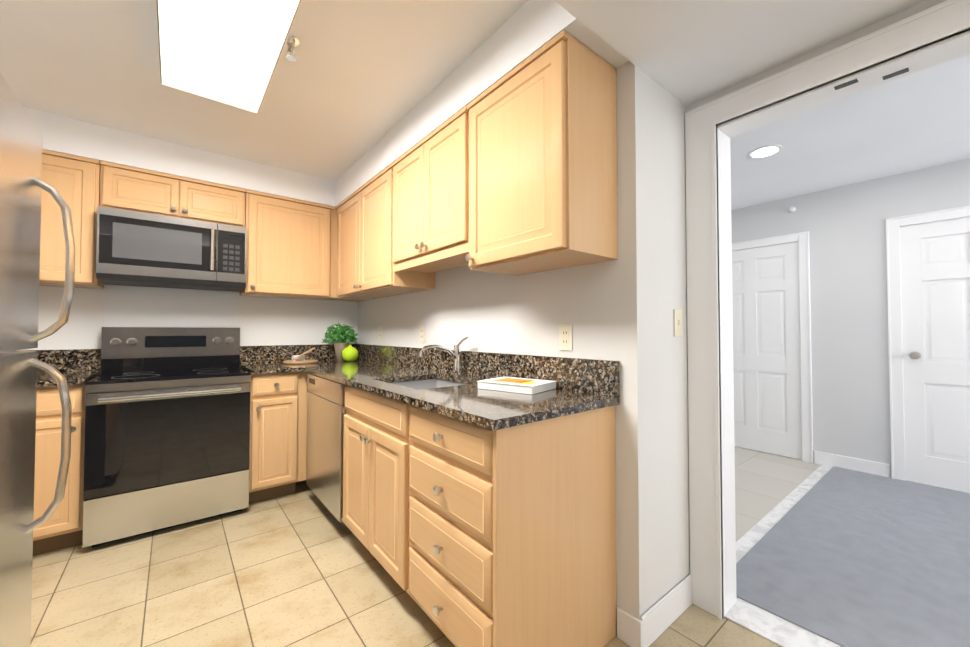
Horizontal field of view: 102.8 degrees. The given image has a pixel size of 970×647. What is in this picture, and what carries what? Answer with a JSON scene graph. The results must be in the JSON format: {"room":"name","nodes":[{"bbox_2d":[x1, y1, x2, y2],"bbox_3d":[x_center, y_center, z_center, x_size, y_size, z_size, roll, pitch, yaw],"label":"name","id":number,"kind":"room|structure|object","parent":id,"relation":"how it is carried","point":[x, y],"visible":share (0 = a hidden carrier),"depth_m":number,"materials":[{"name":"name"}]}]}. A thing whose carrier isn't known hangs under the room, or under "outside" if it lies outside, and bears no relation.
{"room":"kitchen","nodes":[
{"label":"kitchen","id":0,"kind":"room"},
{"bbox_2d":[24,107,331,205],"bbox_3d":[-2.183,-1.101,2.722,2.100,0.213,0.325,1,-2,-39],"label":"soffit","id":1,"kind":"structure","parent":0,"point":[61,134],"depth_m":2.58,"materials":[{"name":"paint"}]},
{"bbox_2d":[23,284,357,349],"bbox_3d":[-2.194,0.023,2.974,2.670,2.449,0.120,1,-2,-39],"label":"wall","id":2,"kind":"structure","parent":0,"point":[265,321],"depth_m":3.15,"materials":[{"name":"paint"}]},
{"bbox_2d":[39,149,103,288],"bbox_3d":[-2.722,-0.620,2.260,0.691,0.764,0.351,1,-2,-39],"label":"upper cabinet","id":3,"kind":"object","parent":2,"relation":"attached to","point":[73,181],"visible":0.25,"depth_m":2.30,"materials":[{"name":"brown wood"}]},
{"bbox_2d":[104,285,238,327],"bbox_3d":[-2.258,-0.113,2.842,0.766,0.280,0.006,1,-2,-39],"label":"panel","id":4,"kind":"object","parent":2,"relation":"attached to","point":[126,306],"visible":1,"depth_m":2.81,"materials":[{"name":"white paint"}]},
{"bbox_2d":[100,160,245,226],"bbox_3d":[-2.150,-0.845,2.723,0.766,0.295,0.351,1,-2,-39],"label":"upper cabinet","id":5,"kind":"object","parent":2,"relation":"attached to","point":[125,187],"visible":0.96,"depth_m":2.58,"materials":[{"name":"brown wood"}]},
{"bbox_2d":[96,206,246,291],"bbox_3d":[-2.119,-0.475,2.676,0.762,0.432,0.448,1,-2,-39],"label":"microwave","id":6,"kind":"object","parent":5,"relation":"attached to","point":[140,249],"visible":1,"depth_m":2.51,"materials":[{"name":"grey metal"}]},
{"bbox_2d":[239,189,369,301],"bbox_3d":[-1.474,-0.599,3.261,0.961,0.764,0.351,1,-2,-39],"label":"upper cabinet","id":7,"kind":"object","parent":2,"relation":"attached to","point":[291,247],"visible":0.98,"depth_m":3.04,"materials":[{"name":"brown wood"}]},
{"bbox_2d":[0,0,528,180],"bbox_3d":[-1.302,-1.280,1.890,2.670,0.111,2.970,1,-2,-39],"label":"ceiling","id":8,"kind":"structure","parent":0,"point":[353,83],"depth_m":1.90,"materials":[{"name":"paint"}]},
{"bbox_2d":[154,0,302,113],"bbox_3d":[-1.041,-1.206,1.547,0.430,0.051,1.250,1,-2,-39],"label":"ceiling light fixture","id":9,"kind":"object","parent":8,"relation":"attached to","point":[229,52],"visible":1,"depth_m":1.64,"materials":[{"name":"white plastic"}]},
{"bbox_2d":[286,34,300,61],"bbox_3d":[-0.841,-1.188,1.681,0.076,0.080,0.076,1,-2,-39],"label":"sprinkler","id":10,"kind":"object","parent":8,"relation":"attached to","point":[293,41],"visible":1,"depth_m":1.67,"materials":[{"name":"silver metal"}]},
{"bbox_2d":[30,480,841,646],"bbox_3d":[0.027,1.224,0.564,3.150,0.066,6.620,1,-2,-39],"label":"floor","id":11,"kind":"structure","parent":0,"point":[301,566],"depth_m":1.73,"materials":[{"name":"tile"}]},
{"bbox_2d":[0,73,74,646],"bbox_3d":[-1.398,0.304,0.709,0.804,1.790,0.700,1,-2,-39],"label":"refrigerator","id":12,"kind":"object","parent":11,"relation":"on","point":[22,184],"visible":1,"depth_m":1.06,"materials":[{"name":"grey metal"}]},
{"bbox_2d":[33,384,85,555],"bbox_3d":[-2.628,0.780,2.113,0.690,0.898,0.651,1,-2,-39],"label":"base cabinet","id":13,"kind":"object","parent":11,"relation":"on","point":[61,528],"visible":0.25,"depth_m":2.05,"materials":[{"name":"brown wood"}]},
{"bbox_2d":[6,349,100,386],"bbox_3d":[-2.631,0.244,2.126,0.689,0.170,0.643,1,-2,-39],"label":"countertop","id":14,"kind":"structure","parent":13,"relation":"on","point":[78,366],"depth_m":2.46,"materials":[{"name":"stone"}]},
{"bbox_2d":[82,327,250,547],"bbox_3d":[-2.017,0.630,2.525,0.770,1.215,0.711,1,-2,-39],"label":"range","id":15,"kind":"object","parent":11,"relation":"on","point":[167,427],"visible":1,"depth_m":2.32,"materials":[{"name":"grey"}]},
{"bbox_2d":[249,371,308,503],"bbox_3d":[-1.379,0.801,3.114,0.960,0.898,0.651,1,-2,-39],"label":"base cabinet","id":16,"kind":"object","parent":11,"relation":"on","point":[278,435],"visible":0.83,"depth_m":2.70,"materials":[{"name":"brown wood"}]},
{"bbox_2d":[240,345,297,373],"bbox_3d":[-1.637,0.261,2.924,0.303,0.170,0.644,1,-2,-39],"label":"countertop","id":17,"kind":"structure","parent":16,"relation":"on","point":[270,358],"depth_m":3.12,"materials":[{"name":"stone"}]},
{"bbox_2d":[306,374,345,521],"bbox_3d":[-0.802,0.794,2.638,0.600,0.893,0.712,1,-2,-39],"label":"dishwasher","id":18,"kind":"object","parent":11,"relation":"on","point":[326,411],"visible":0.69,"depth_m":2.38,"materials":[{"name":"grey metal"}]},
{"bbox_2d":[343,385,616,646],"bbox_3d":[-0.155,0.774,1.836,0.651,0.898,1.332,1,-2,-39],"label":"base cabinet","id":19,"kind":"object","parent":11,"relation":"on","point":[466,534],"visible":1,"depth_m":1.35,"materials":[{"name":"brown wood"}]},
{"bbox_2d":[298,344,619,429],"bbox_3d":[-0.597,0.345,2.391,0.656,0.359,2.774,1,-2,-39],"label":"countertop","id":20,"kind":"structure","parent":19,"relation":"on","point":[429,381],"depth_m":1.74,"materials":[{"name":"stone"}]},
{"bbox_2d":[283,348,317,363],"bbox_3d":[-1.489,0.258,3.137,0.259,0.124,0.259,1,-2,-39],"label":"wood tray","id":21,"kind":"object","parent":20,"relation":"on","point":[298,359],"visible":1,"depth_m":3.11,"materials":[{"name":"brown wood"}]},
{"bbox_2d":[321,322,357,360],"bbox_3d":[-1.280,0.151,3.423,0.322,0.349,0.318,1,-2,-39],"label":"potted plant","id":22,"kind":"object","parent":20,"relation":"on","point":[348,336],"visible":1,"depth_m":3.38,"materials":[{"name":"green plant"}]},
{"bbox_2d":[341,344,357,361],"bbox_3d":[-1.159,0.252,3.325,0.139,0.144,0.140,1,-2,-39],"label":"vase","id":23,"kind":"object","parent":20,"relation":"on","point":[349,353],"visible":1,"depth_m":3.28,"materials":[{"name":"green ceramic"}]},
{"bbox_2d":[419,336,468,375],"bbox_3d":[-0.228,0.184,2.165,0.280,0.229,0.117,1,-2,-39],"label":"faucet","id":24,"kind":"object","parent":20,"relation":"on","point":[456,355],"visible":1,"depth_m":2.23,"materials":[{"name":"silver metal"}]},
{"bbox_2d":[477,377,556,394],"bbox_3d":[0.142,0.273,1.727,0.286,0.035,0.216,-1,-2,37],"label":"book","id":25,"kind":"object","parent":20,"relation":"on","point":[521,385],"visible":1,"depth_m":1.67,"materials":[{"name":"white paper"}]},
{"bbox_2d":[332,0,628,207],"bbox_3d":[-0.444,-1.106,2.498,0.325,0.213,2.850,1,-2,-39],"label":"soffit","id":26,"kind":"structure","parent":0,"point":[525,31],"depth_m":1.73,"materials":[{"name":"paint"}]},
{"bbox_2d":[358,261,608,359],"bbox_3d":[-0.307,0.016,2.661,0.120,2.449,2.730,1,-2,-39],"label":"wall","id":27,"kind":"structure","parent":0,"point":[524,314],"depth_m":2.07,"materials":[{"name":"paint"}]},
{"bbox_2d":[378,326,381,339],"bbox_3d":[-0.887,0.079,3.278,0.006,0.116,0.072,1,-2,-39],"label":"electrical outlet","id":28,"kind":"object","parent":27,"relation":"attached to","point":[379,332],"visible":1,"depth_m":3.28,"materials":[{"name":"beige plastic"}]},
{"bbox_2d":[336,164,434,298],"bbox_3d":[-0.799,-0.606,2.908,0.351,0.764,1.046,1,-2,-39],"label":"upper cabinet","id":29,"kind":"object","parent":27,"relation":"attached to","point":[365,266],"visible":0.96,"depth_m":2.69,"materials":[{"name":"brown wood"}]},
{"bbox_2d":[419,325,424,341],"bbox_3d":[-0.443,0.072,2.724,0.006,0.116,0.072,1,-2,-39],"label":"electrical outlet","id":30,"kind":"object","parent":27,"relation":"attached to","point":[422,333],"visible":1,"depth_m":2.72,"materials":[{"name":"beige plastic"}]},
{"bbox_2d":[391,106,468,272],"bbox_3d":[-0.222,-0.664,2.189,0.351,0.679,0.791,1,-2,-39],"label":"upper cabinet","id":31,"kind":"object","parent":27,"relation":"attached to","point":[431,202],"visible":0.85,"depth_m":2.04,"materials":[{"name":"brown wood"}]},
{"bbox_2d":[465,30,617,275],"bbox_3d":[0.208,-0.633,1.652,0.351,0.764,0.576,1,-2,-39],"label":"upper cabinet","id":32,"kind":"object","parent":27,"relation":"attached to","point":[542,158],"visible":1,"depth_m":1.47,"materials":[{"name":"brown wood"}]},
{"bbox_2d":[559,324,571,349],"bbox_3d":[0.358,0.061,1.726,0.006,0.116,0.072,1,-2,-39],"label":"electrical outlet","id":33,"kind":"object","parent":27,"relation":"attached to","point":[565,336],"visible":1,"depth_m":1.72,"materials":[{"name":"beige plastic"}]},
{"bbox_2d":[609,61,714,618],"bbox_3d":[0.790,-0.005,1.637,0.550,2.449,0.240,1,-2,-39],"label":"wall","id":34,"kind":"structure","parent":0,"point":[648,350],"depth_m":1.53,"materials":[{"name":"paint"}]},
{"bbox_2d":[631,574,691,646],"bbox_3d":[0.730,1.154,1.563,0.421,0.127,0.023,1,-2,-39],"label":"baseboard","id":35,"kind":"structure","parent":34,"relation":"attached to","point":[656,621],"depth_m":1.52,"materials":[{"name":"white wood"}]},
{"bbox_2d":[674,309,682,335],"bbox_3d":[0.833,-0.003,1.663,0.070,0.115,0.010,1,-2,-39],"label":"switch plate","id":36,"kind":"object","parent":34,"relation":"attached to","point":[678,330],"visible":1,"depth_m":1.66,"materials":[{"name":"beige plastic"}]},
{"bbox_2d":[554,0,925,105],"bbox_3d":[0.937,-1.211,-0.559,3.100,0.354,3.650,1,-2,-39],"label":"ceiling","id":37,"kind":"structure","parent":0,"point":[686,52],"depth_m":1.32,"materials":[{"name":"paint"}]},
{"bbox_2d":[734,446,831,562],"bbox_3d":[1.493,1.277,3.027,3.180,0.064,1.570,1,-2,-39],"label":"floor","id":38,"kind":"structure","parent":0,"point":[771,490],"depth_m":2.93,"materials":[{"name":"tile"}]},
{"bbox_2d":[715,0,946,99],"bbox_3d":[2.137,0.088,0.299,0.120,2.206,3.530,1,-2,-39],"label":"wall","id":39,"kind":"structure","parent":0,"point":[894,18],"depth_m":1.36,"materials":[{"name":"paint"}]},
{"bbox_2d":[685,0,969,619],"bbox_3d":[1.541,0.124,1.036,0.166,2.165,1.866,1,-2,-39],"label":"door frame","id":40,"kind":"structure","parent":39,"relation":"attached to","point":[937,34],"depth_m":1.64,"materials":[{"name":"white wood"}]},
{"bbox_2d":[730,54,969,209],"bbox_3d":[2.727,-1.281,1.886,2.750,0.110,5.220,1,-2,-39],"label":"ceiling","id":41,"kind":"structure","parent":0,"point":[915,121],"depth_m":2.55,"materials":[{"name":"paint"}]},
{"bbox_2d":[747,144,781,158],"bbox_3d":[1.962,-1.204,2.719,0.200,0.008,0.200,1,-2,-39],"label":"recessed light","id":42,"kind":"object","parent":41,"relation":"in","point":[765,151],"visible":0.96,"depth_m":2.71,"materials":[{"name":"white"}]},
{"bbox_2d":[731,158,969,476],"bbox_3d":[3.775,0.015,2.622,0.140,2.450,5.100,1,-2,-39],"label":"wall","id":43,"kind":"structure","parent":0,"point":[845,226],"depth_m":3.31,"materials":[{"name":"paint"}]},
{"bbox_2d":[732,241,801,459],"bbox_3d":[2.659,0.248,3.882,0.106,2.024,0.810,1,-2,-39],"label":"hall door","id":44,"kind":"structure","parent":43,"relation":"in","point":[766,352],"depth_m":3.78,"materials":[{"name":"white wood"}]},
{"bbox_2d":[788,206,795,212],"bbox_3d":[2.875,-1.069,3.628,0.034,0.055,0.056,1,-2,-39],"label":"detector","id":45,"kind":"object","parent":43,"relation":"attached to","point":[792,209],"visible":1,"depth_m":3.62,"materials":[{"name":"white plastic"}]},
{"bbox_2d":[732,206,969,480],"bbox_3d":[3.109,0.205,3.321,0.023,2.100,2.390,1,-2,-39],"label":"door frame","id":46,"kind":"structure","parent":43,"relation":"attached to","point":[895,343],"depth_m":3.12,"materials":[{"name":"white wood"}]},
{"bbox_2d":[814,451,889,477],"bbox_3d":[3.111,1.197,3.302,0.013,0.115,0.470,1,-2,-39],"label":"baseboard","id":47,"kind":"structure","parent":43,"relation":"attached to","point":[821,458],"depth_m":3.29,"materials":[{"name":"white wood"}]},
{"bbox_2d":[900,217,969,492],"bbox_3d":[3.560,0.225,2.759,0.106,2.024,0.810,1,-2,-39],"label":"hall door","id":48,"kind":"structure","parent":43,"relation":"in","point":[935,276],"depth_m":2.94,"materials":[{"name":"white wood"}]},
{"bbox_2d":[736,466,969,646],"bbox_3d":[3.248,1.234,1.224,2.700,0.072,3.620,1,-2,-39],"label":"floor carpet","id":49,"kind":"object","parent":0,"point":[843,557],"visible":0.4,"depth_m":1.95,"materials":[{"name":"grey carpet"}]}
]}

